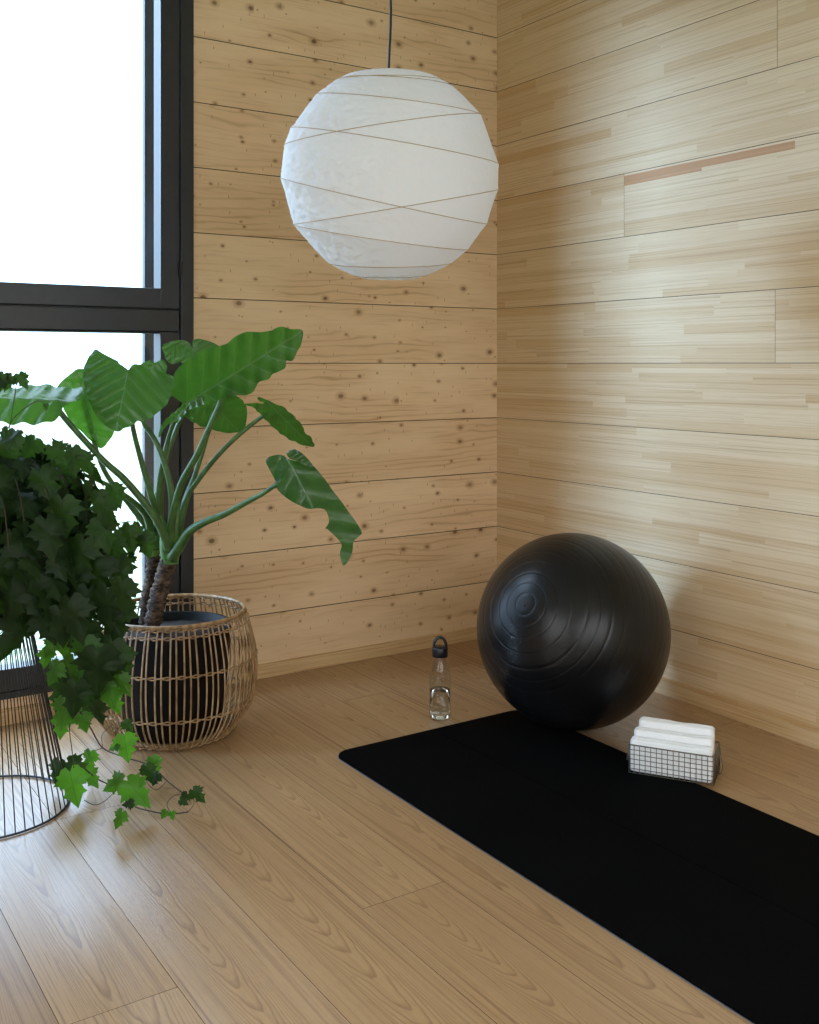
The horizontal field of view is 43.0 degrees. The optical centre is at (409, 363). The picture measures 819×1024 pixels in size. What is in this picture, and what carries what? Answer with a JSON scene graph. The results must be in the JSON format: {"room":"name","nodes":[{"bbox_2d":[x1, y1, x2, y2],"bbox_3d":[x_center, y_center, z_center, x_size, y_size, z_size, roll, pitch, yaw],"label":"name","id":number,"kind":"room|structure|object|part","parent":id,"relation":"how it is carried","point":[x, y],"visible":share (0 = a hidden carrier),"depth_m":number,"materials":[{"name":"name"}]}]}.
{"room":"exercise studio","nodes":[
{"label":"exercise studio","id":0,"kind":"room"},
{"bbox_2d":[1,0,496,708],"bbox_3d":[-1.520,-0.400,3.469,4.800,3.200,0.200,0,0,-33],"label":"wall","id":1,"kind":"structure","parent":0,"point":[392,384],"depth_m":4.17,"materials":[{"name":"brown wood"}]},
{"bbox_2d":[0,0,193,699],"bbox_3d":[-1.949,-0.333,3.166,2.650,2.895,0.212,0,0,-33],"label":"window","id":2,"kind":"structure","parent":1,"relation":"in","point":[165,310],"depth_m":3.77,"materials":[{"name":"grey paint"}]},
{"bbox_3d":[-1.376,0.487,3.478,1.243,1.207,0.071,0,0,-33],"label":"sash","id":3,"kind":"part","parent":2,"relation":"part of","materials":[{"name":"grey paint"}]},
{"bbox_3d":[-1.376,-0.964,3.478,1.243,1.528,0.071,0,0,-33],"label":"sash","id":4,"kind":"part","parent":2,"relation":"part of","materials":[{"name":"grey paint"}]},
{"bbox_2d":[142,0,153,585],"bbox_3d":[-1.001,-0.300,3.993,0.044,3.200,0.030,0,0,-33],"label":"trim","id":5,"kind":"structure","parent":1,"relation":"attached to","point":[147,5],"depth_m":3.98,"materials":[{"name":"black metal"}]},
{"bbox_2d":[0,626,476,725],"bbox_3d":[-1.452,1.174,3.386,4.422,0.052,0.017,0,0,-33],"label":"baseboard","id":6,"kind":"structure","parent":1,"relation":"attached to","point":[299,664],"depth_m":4.16,"materials":[{"name":"brown wood"}]},
{"bbox_2d":[0,639,818,1023],"bbox_3d":[0.079,1.275,1.008,4.550,0.150,5.800,0,0,-33],"label":"floor","id":7,"kind":"structure","parent":0,"point":[302,889],"depth_m":2.40,"materials":[{"name":"brown wood"}]},
{"bbox_2d":[0,610,69,838],"bbox_3d":[-1.141,0.911,2.809,0.431,0.577,0.431,0,0,-33],"label":"wire plant stand","id":8,"kind":"object","parent":7,"relation":"on","point":[36,664],"visible":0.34,"depth_m":2.79,"materials":[{"name":"black metal"}]},
{"bbox_3d":[-1.141,0.580,2.809,0.340,0.184,0.340,0,0,-33],"label":"flower pot","id":9,"kind":"object","parent":8,"relation":"on","visible":0},
{"bbox_2d":[0,371,205,829],"bbox_3d":[-1.042,0.607,2.833,0.981,1.177,0.697,0,0,-6],"label":"ivy","id":10,"kind":"object","parent":9,"relation":"in","point":[62,561],"visible":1,"depth_m":2.63,"materials":[{"name":"green plant"}]},
{"bbox_2d":[99,593,257,750],"bbox_3d":[-0.770,0.999,3.400,0.543,0.398,0.543,0,0,-21],"label":"rattan basket","id":11,"kind":"object","parent":7,"relation":"on","point":[229,724],"visible":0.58,"depth_m":3.23,"materials":[{"name":"wicker"}]},
{"bbox_2d":[121,611,232,743],"bbox_3d":[-0.770,1.020,3.400,0.378,0.337,0.378,0,0,-33],"label":"plant pot","id":12,"kind":"object","parent":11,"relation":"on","point":[170,618],"visible":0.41,"depth_m":3.25,"materials":[{"name":"black plastic"}]},
{"bbox_2d":[0,327,361,633],"bbox_3d":[-0.748,0.405,3.333,1.228,1.035,0.413,0,0,3],"label":"plant","id":13,"kind":"object","parent":12,"relation":"in","point":[102,398],"visible":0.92,"depth_m":3.29,"materials":[{"name":"green plant"}]},
{"bbox_2d":[429,636,450,720],"bbox_3d":[0.103,1.059,3.515,0.072,0.280,0.072,0,0,-33],"label":"water bottle","id":14,"kind":"object","parent":7,"relation":"on","point":[439,696],"visible":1,"depth_m":3.49,"materials":[{"name":"clear glass"}]},
{"bbox_3d":[0.103,0.941,3.515,0.051,0.045,0.019,0,0,0],"label":"loop handle","id":15,"kind":"part","parent":14,"relation":"part of","materials":[{"name":"black plastic"}]},
{"bbox_2d":[338,710,818,1023],"bbox_3d":[0.613,1.197,2.589,0.755,0.006,1.950,0,0,-33],"label":"exercise mat","id":16,"kind":"object","parent":7,"relation":"on","point":[717,890],"visible":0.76,"depth_m":2.58,"materials":[{"name":"black rubber"}]},
{"bbox_2d":[477,533,670,730],"bbox_3d":[0.538,0.878,3.437,0.632,0.632,0.632,0,0,25],"label":"exercise ball","id":17,"kind":"object","parent":16,"relation":"on","point":[574,630],"visible":1,"depth_m":3.20,"materials":[{"name":"black rubber"}]},
{"bbox_2d":[626,741,722,785],"bbox_3d":[0.775,1.151,3.046,0.271,0.084,0.128,0,0,24],"label":"wire basket","id":18,"kind":"object","parent":16,"relation":"on","point":[716,758],"visible":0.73,"depth_m":2.99,"materials":[{"name":"black metal"}]},
{"bbox_2d":[630,736,713,782],"bbox_3d":[0.759,1.142,3.010,0.231,0.094,0.041,0,0,24],"label":"folded towel","id":19,"kind":"object","parent":18,"relation":"in","point":[635,740],"visible":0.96,"depth_m":2.99,"materials":[{"name":"white fabric"}]},
{"bbox_2d":[634,726,714,747],"bbox_3d":[0.774,1.134,3.047,0.226,0.110,0.039,0,0,24],"label":"folded towel","id":20,"kind":"object","parent":18,"relation":"in","point":[703,740],"visible":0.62,"depth_m":3.03,"materials":[{"name":"white fabric"}]},
{"bbox_2d":[639,716,714,753],"bbox_3d":[0.791,1.125,3.082,0.216,0.128,0.039,0,0,24],"label":"folded towel","id":21,"kind":"object","parent":18,"relation":"in","point":[649,722],"visible":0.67,"depth_m":3.07,"materials":[{"name":"white fabric"}]},
{"bbox_3d":[0.892,1.144,2.994,0.014,0.060,0.080,0,0,24],"label":"handle","id":22,"kind":"part","parent":18,"relation":"part of","materials":[{"name":"brown metal"}]},
{"bbox_2d":[497,0,818,728],"bbox_3d":[2.008,-0.400,2.345,0.200,3.200,5.900,0,0,-33],"label":"wall","id":23,"kind":"structure","parent":0,"point":[658,160],"depth_m":3.76,"materials":[{"name":"beige wood"}]},
{"bbox_2d":[654,677,818,749],"bbox_3d":[1.937,1.172,2.251,0.026,0.056,5.622,0,0,-33],"label":"baseboard","id":24,"kind":"structure","parent":23,"relation":"attached to","point":[789,729],"depth_m":3.48,"materials":[{"name":"brown wood"}]},
{"bbox_3d":[0.107,-2.050,1.056,4.750,0.100,5.950,0,0,-33],"label":"ceiling","id":25,"kind":"structure","parent":0,"visible":0},
{"bbox_2d":[280,0,498,279],"bbox_3d":[-0.053,-1.117,2.903,0.610,1.766,0.602,0,0,27],"label":"paper lantern","id":26,"kind":"object","parent":25,"relation":"hanging from","point":[388,173],"visible":1,"depth_m":2.68,"materials":[{"name":"white paper"}]},
{"bbox_3d":[-0.055,-1.387,2.900,0.013,1.227,0.007,0,0,0],"label":"cord","id":27,"kind":"part","parent":26,"relation":"part of","materials":[{"name":"black plastic"}]},
{"label":"outside","id":28,"kind":"structure","parent":0,"visible":0},
{"bbox_2d":[0,408,141,663],"bbox_3d":[-6.510,1.650,14.995,60.000,0.300,65.000,0,0,-33],"label":"ground","id":29,"kind":"structure","parent":28,"point":[120,451],"depth_m":17.24,"materials":[{"name":"white"}]}
]}

